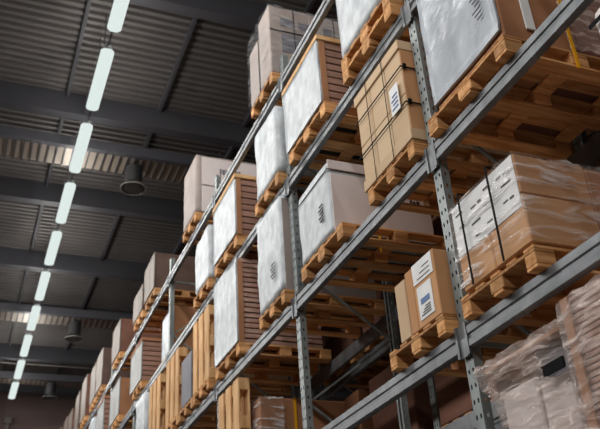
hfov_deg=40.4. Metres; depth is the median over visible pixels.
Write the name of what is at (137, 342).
frame
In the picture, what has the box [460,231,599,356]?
beam
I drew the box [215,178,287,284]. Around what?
beam
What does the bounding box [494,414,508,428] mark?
beam
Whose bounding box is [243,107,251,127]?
trim
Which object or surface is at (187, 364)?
box
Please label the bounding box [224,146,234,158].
trim
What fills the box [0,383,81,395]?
trim
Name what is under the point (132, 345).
beam
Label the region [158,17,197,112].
trim
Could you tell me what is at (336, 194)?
box
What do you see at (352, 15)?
load
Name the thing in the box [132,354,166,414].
beam
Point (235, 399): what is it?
wooden pallet
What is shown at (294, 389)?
frame
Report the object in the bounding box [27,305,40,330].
diffuser
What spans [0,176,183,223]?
trim
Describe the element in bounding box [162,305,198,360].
carton
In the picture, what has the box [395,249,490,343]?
cartons
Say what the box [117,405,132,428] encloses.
beam
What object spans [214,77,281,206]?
beam
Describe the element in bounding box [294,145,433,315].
beam
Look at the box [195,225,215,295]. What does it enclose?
load
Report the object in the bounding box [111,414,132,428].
wooden pallet
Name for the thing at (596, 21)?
load
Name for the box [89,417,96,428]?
load
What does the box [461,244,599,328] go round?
wooden pallet
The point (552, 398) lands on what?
boxes
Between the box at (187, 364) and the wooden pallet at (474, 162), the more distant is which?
the box at (187, 364)
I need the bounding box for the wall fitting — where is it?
[4,417,11,428]
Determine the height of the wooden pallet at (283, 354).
0.144 m
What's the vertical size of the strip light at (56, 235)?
1.400 m
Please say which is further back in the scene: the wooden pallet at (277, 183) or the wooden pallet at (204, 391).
the wooden pallet at (204, 391)
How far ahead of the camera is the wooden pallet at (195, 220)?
13.03 m
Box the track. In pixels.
[16,32,112,379]
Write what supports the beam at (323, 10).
attached to the upright
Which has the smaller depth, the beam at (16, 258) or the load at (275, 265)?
the load at (275, 265)
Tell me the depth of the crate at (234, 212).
10.87 m
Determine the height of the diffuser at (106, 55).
0.060 m
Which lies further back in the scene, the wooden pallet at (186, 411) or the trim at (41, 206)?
the trim at (41, 206)
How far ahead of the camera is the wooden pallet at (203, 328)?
11.31 m
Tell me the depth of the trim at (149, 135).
16.77 m
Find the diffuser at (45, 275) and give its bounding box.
[35,271,50,300]
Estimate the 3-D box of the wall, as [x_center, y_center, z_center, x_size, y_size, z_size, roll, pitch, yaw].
[-9.775,11.555,27.581,28.000,11.820,0.200,8,-32,-20]
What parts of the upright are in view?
post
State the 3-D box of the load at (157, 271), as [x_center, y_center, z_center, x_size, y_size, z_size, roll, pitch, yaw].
[-2.367,1.306,15.790,1.121,0.739,0.899,8,-32,-20]
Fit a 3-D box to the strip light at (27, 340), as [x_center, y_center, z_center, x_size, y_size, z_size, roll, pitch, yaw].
[-7.573,3.034,22.774,0.200,1.400,1.530,8,-32,-20]
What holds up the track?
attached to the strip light
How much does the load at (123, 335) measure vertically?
0.782 m
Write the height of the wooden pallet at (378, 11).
0.144 m
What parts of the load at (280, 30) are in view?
printed panel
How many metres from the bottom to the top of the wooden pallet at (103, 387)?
0.144 m
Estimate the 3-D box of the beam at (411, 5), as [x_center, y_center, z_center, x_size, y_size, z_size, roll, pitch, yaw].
[1.429,-2.375,5.718,0.054,0.220,2.840,8,-32,-20]
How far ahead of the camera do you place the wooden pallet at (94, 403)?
20.62 m
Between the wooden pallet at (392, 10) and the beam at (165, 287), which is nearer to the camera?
the wooden pallet at (392, 10)
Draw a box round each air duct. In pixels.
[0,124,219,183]
[0,300,132,329]
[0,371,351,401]
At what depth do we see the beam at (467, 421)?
7.12 m
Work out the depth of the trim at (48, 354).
26.31 m
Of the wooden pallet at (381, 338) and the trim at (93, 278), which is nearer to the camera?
the wooden pallet at (381, 338)
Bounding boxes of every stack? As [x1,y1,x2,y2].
[183,155,256,232]
[214,257,322,367]
[557,279,599,428]
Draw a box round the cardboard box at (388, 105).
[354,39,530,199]
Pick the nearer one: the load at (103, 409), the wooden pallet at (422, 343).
the wooden pallet at (422, 343)
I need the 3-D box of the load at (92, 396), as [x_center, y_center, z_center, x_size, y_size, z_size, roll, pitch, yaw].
[-4.801,4.424,21.130,1.120,0.949,0.862,8,-32,-20]
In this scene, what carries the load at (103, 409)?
on the wooden pallet
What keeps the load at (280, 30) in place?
on the wooden pallet at (270, 84)
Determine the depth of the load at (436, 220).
8.68 m
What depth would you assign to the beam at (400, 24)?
7.79 m
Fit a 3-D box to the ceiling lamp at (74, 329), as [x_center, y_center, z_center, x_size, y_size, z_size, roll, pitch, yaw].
[-6.264,3.245,22.676,0.520,0.480,0.520,8,-32,-20]
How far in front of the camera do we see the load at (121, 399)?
17.15 m
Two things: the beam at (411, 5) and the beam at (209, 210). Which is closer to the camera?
the beam at (411, 5)
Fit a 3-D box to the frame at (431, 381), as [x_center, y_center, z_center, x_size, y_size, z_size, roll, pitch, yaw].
[1.887,1.906,8.683,1.200,8.300,0.160,8,-32,-20]
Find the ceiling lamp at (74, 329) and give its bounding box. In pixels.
[64,321,83,342]
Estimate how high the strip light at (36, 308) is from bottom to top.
1.400 m
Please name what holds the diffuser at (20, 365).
attached to the strip light at (21, 362)
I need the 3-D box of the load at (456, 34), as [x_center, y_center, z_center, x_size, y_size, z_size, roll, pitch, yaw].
[1.658,-1.315,6.124,1.178,1.331,0.964,8,-32,-20]
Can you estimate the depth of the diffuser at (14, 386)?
25.48 m
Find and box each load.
[64,416,68,428]
[68,408,74,428]
[74,390,81,428]
[79,374,96,423]
[89,361,96,405]
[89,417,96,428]
[95,347,130,395]
[96,395,132,428]
[109,377,133,426]
[111,318,161,366]
[130,337,161,395]
[133,284,168,327]
[135,392,149,428]
[144,252,195,307]
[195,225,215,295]
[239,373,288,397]
[250,5,339,107]
[250,397,345,428]
[255,106,326,201]
[256,196,375,316]
[320,316,385,369]
[336,0,380,58]
[342,389,372,428]
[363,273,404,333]
[369,358,433,428]
[416,0,599,135]
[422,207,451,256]
[434,349,520,425]
[449,154,599,292]
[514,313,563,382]
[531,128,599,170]
[588,8,599,32]
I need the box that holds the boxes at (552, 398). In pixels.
[473,326,588,428]
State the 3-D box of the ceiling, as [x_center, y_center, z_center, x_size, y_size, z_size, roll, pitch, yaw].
[-2.974,-2.800,14.835,28.000,0.120,39.078,8,-32,-20]
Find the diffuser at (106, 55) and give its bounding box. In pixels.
[86,48,113,110]
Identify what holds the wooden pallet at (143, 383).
on the beam at (162, 367)
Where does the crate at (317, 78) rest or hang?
on the wooden pallet at (353, 147)
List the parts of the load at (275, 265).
panel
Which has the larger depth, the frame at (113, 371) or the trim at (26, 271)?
the trim at (26, 271)
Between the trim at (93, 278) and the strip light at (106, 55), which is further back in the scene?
the trim at (93, 278)
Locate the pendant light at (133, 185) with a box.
[120,164,146,195]
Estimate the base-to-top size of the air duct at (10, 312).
0.830 m
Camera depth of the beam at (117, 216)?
20.19 m
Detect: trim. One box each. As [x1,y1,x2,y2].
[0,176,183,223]
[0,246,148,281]
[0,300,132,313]
[0,343,357,382]
[0,361,92,368]
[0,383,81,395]
[9,321,15,346]
[18,270,27,303]
[30,205,43,252]
[45,118,63,185]
[66,0,91,95]
[81,277,95,309]
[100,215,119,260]
[125,132,152,196]
[129,0,337,30]
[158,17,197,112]
[172,232,183,254]
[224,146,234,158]
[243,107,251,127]
[303,0,315,14]
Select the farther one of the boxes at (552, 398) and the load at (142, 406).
the load at (142, 406)
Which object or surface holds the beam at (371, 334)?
attached to the frame at (302, 339)
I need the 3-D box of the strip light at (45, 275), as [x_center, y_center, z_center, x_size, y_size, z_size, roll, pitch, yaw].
[-6.126,1.122,19.623,0.200,1.400,1.530,8,-32,-20]
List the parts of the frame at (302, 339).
post, post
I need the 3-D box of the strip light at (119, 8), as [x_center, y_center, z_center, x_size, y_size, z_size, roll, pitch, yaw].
[-2.507,-3.659,11.745,0.200,1.400,1.530,8,-32,-20]
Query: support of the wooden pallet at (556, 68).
on the beam at (566, 12)
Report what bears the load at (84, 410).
on the wooden pallet at (86, 417)
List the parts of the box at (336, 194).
lid panel, panel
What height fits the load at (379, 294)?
1.100 m
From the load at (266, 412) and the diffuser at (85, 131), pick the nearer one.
the load at (266, 412)
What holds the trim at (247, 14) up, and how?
attached to the ceiling
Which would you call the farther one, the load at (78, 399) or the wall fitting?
the wall fitting
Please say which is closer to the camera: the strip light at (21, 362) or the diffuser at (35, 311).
the diffuser at (35, 311)
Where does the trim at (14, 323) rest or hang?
attached to the ceiling
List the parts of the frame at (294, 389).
post, post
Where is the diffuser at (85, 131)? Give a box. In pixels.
[69,123,92,172]
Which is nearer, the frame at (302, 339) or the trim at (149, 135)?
the frame at (302, 339)
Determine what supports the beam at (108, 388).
attached to the frame at (113, 371)
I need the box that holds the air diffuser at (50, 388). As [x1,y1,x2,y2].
[42,383,57,400]
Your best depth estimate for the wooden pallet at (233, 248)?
10.78 m
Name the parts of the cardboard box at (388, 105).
lid, panel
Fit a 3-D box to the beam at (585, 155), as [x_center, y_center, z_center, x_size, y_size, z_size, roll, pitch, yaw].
[2.576,-0.961,5.386,0.054,0.220,2.840,8,-32,-20]
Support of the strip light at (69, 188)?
hanging from the ceiling
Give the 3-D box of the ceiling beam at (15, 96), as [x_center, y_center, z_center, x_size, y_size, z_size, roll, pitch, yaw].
[-3.428,-1.920,15.715,28.000,0.469,0.200,8,-32,-20]
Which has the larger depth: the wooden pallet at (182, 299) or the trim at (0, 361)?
the trim at (0, 361)
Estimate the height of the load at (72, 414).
0.999 m
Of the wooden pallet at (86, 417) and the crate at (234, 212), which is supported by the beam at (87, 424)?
the wooden pallet at (86, 417)
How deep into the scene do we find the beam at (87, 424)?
21.51 m
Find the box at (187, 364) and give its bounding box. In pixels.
[181,350,198,408]
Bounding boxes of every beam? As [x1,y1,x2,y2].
[0,80,254,149]
[83,417,89,428]
[90,380,110,421]
[110,334,135,387]
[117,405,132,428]
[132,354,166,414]
[135,275,168,343]
[167,284,214,362]
[169,195,213,284]
[178,385,216,428]
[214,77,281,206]
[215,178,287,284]
[216,298,295,399]
[280,0,334,89]
[287,4,408,193]
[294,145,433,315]
[298,314,389,398]
[318,327,401,400]
[322,326,465,428]
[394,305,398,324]
[405,0,417,22]
[430,0,593,169]
[440,379,530,428]
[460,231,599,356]
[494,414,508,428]
[566,131,599,168]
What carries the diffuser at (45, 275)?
attached to the strip light at (45, 275)
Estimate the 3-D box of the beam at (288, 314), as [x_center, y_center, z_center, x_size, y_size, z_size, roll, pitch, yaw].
[-0.557,1.632,9.512,0.054,0.220,2.840,8,-32,-20]
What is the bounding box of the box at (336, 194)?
[296,159,434,274]
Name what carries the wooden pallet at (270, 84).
on the beam at (275, 94)
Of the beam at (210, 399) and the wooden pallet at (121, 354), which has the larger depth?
the wooden pallet at (121, 354)
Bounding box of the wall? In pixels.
[0,392,76,428]
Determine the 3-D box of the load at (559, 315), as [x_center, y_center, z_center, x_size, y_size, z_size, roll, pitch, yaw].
[2.560,0.941,7.014,1.100,0.800,1.000,8,-32,-20]
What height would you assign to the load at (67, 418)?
1.099 m
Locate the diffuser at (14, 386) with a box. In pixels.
[8,382,18,398]
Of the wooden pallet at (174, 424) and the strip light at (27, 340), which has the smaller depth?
the wooden pallet at (174, 424)
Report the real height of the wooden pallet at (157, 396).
1.050 m
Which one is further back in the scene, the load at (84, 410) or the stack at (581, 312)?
the load at (84, 410)
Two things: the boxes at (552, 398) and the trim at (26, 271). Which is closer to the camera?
the boxes at (552, 398)
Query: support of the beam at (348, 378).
attached to the frame at (431, 381)
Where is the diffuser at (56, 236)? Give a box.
[44,231,61,265]
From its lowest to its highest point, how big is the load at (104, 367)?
0.951 m
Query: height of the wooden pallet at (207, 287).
0.144 m
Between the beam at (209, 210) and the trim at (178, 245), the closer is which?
the beam at (209, 210)
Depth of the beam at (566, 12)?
5.30 m
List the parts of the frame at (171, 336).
post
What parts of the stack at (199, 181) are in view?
panel, panel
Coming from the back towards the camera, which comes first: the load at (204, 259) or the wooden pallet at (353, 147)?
the load at (204, 259)
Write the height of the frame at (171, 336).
8.300 m
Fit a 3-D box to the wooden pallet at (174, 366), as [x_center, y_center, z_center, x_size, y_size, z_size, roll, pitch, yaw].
[-1.925,2.704,12.719,0.144,1.050,0.800,8,-32,-20]
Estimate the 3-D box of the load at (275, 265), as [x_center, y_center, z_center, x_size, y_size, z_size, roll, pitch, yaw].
[0.149,0.541,9.346,1.115,1.186,0.836,8,-32,-20]
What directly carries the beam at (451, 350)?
attached to the upright
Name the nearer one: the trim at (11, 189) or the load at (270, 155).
the load at (270, 155)
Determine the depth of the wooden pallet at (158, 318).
16.23 m
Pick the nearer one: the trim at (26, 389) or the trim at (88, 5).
the trim at (88, 5)
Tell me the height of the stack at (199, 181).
1.095 m
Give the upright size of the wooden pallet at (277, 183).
0.144 m
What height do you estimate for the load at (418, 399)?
0.950 m
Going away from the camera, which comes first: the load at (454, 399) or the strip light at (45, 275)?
the load at (454, 399)
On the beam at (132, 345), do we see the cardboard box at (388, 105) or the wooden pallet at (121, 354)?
the wooden pallet at (121, 354)
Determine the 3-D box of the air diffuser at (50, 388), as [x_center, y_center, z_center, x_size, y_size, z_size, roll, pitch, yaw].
[-8.285,5.868,27.093,0.520,0.480,0.520,8,-32,-20]
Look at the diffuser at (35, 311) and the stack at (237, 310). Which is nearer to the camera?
the stack at (237, 310)
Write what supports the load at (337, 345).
on the wooden pallet at (363, 379)
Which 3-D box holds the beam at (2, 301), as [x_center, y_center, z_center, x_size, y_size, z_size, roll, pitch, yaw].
[-7.068,2.890,23.640,28.000,0.469,0.200,8,-32,-20]
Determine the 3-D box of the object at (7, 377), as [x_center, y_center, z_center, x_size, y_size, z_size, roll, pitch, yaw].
[-8.731,5.233,27.204,28.000,0.780,0.710,8,-32,-20]
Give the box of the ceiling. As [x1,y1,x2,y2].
[0,0,368,393]
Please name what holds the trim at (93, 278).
attached to the ceiling
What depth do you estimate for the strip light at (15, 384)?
25.46 m
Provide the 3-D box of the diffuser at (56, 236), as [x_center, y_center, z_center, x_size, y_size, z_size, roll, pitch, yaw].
[-5.361,0.745,17.714,0.200,0.060,1.530,8,-32,-20]
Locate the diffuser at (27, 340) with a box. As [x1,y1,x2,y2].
[20,335,32,356]
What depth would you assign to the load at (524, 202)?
5.03 m
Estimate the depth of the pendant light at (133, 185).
16.05 m
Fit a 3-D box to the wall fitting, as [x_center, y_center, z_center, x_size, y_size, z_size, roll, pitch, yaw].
[-10.543,7.542,29.450,0.240,0.420,0.140,8,-32,-20]
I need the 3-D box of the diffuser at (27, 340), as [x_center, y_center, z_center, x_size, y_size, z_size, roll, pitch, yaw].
[-7.532,3.614,22.441,0.200,0.060,1.530,8,-32,-20]
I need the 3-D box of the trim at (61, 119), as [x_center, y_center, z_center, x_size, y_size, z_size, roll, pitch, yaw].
[-5.011,-1.417,16.768,0.060,0.099,3.120,8,-32,-20]
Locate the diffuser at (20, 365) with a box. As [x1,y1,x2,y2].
[14,360,24,378]
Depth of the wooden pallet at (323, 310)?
8.95 m
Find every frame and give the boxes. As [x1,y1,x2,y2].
[109,366,114,428]
[133,337,140,428]
[168,258,195,382]
[215,174,298,428]
[279,53,410,428]
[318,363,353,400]
[412,264,441,428]
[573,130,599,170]
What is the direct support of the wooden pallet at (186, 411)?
on the beam at (210, 399)
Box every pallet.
[80,415,96,428]
[89,397,97,411]
[96,385,110,400]
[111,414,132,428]
[113,351,132,370]
[132,380,149,400]
[134,310,167,333]
[145,287,211,312]
[148,373,165,428]
[165,347,187,427]
[166,414,225,428]
[178,397,253,424]
[183,212,212,244]
[193,277,215,308]
[193,304,216,395]
[193,378,291,407]
[215,235,257,277]
[215,342,331,385]
[218,377,250,428]
[251,72,282,118]
[255,172,313,216]
[259,289,385,338]
[289,101,363,169]
[301,222,445,292]
[323,350,390,388]
[341,0,410,72]
[342,1,421,85]
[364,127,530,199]
[365,325,401,353]
[368,139,506,215]
[389,313,551,381]
[427,34,599,160]
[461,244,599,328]
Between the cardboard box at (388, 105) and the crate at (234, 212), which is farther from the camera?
the crate at (234, 212)
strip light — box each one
[8,363,18,398]
[14,326,25,378]
[20,299,32,356]
[27,272,40,330]
[35,234,50,300]
[44,207,61,265]
[55,167,75,223]
[69,86,92,172]
[86,14,113,110]
[107,0,129,32]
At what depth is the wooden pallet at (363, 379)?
10.70 m
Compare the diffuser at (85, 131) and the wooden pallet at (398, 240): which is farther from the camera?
the diffuser at (85, 131)
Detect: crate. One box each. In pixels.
[213,173,260,265]
[282,34,362,159]
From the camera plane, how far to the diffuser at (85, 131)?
14.47 m
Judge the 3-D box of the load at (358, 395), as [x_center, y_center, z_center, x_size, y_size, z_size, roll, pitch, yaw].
[1.057,2.856,10.314,1.100,0.950,1.000,8,-32,-20]
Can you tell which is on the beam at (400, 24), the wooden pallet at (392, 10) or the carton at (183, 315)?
the wooden pallet at (392, 10)
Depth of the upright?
5.77 m
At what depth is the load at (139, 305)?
16.26 m
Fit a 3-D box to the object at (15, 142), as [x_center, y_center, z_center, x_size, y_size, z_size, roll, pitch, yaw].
[-3.716,-1.369,16.278,28.000,0.830,0.780,8,-32,-20]
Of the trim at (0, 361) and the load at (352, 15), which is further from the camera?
the trim at (0, 361)

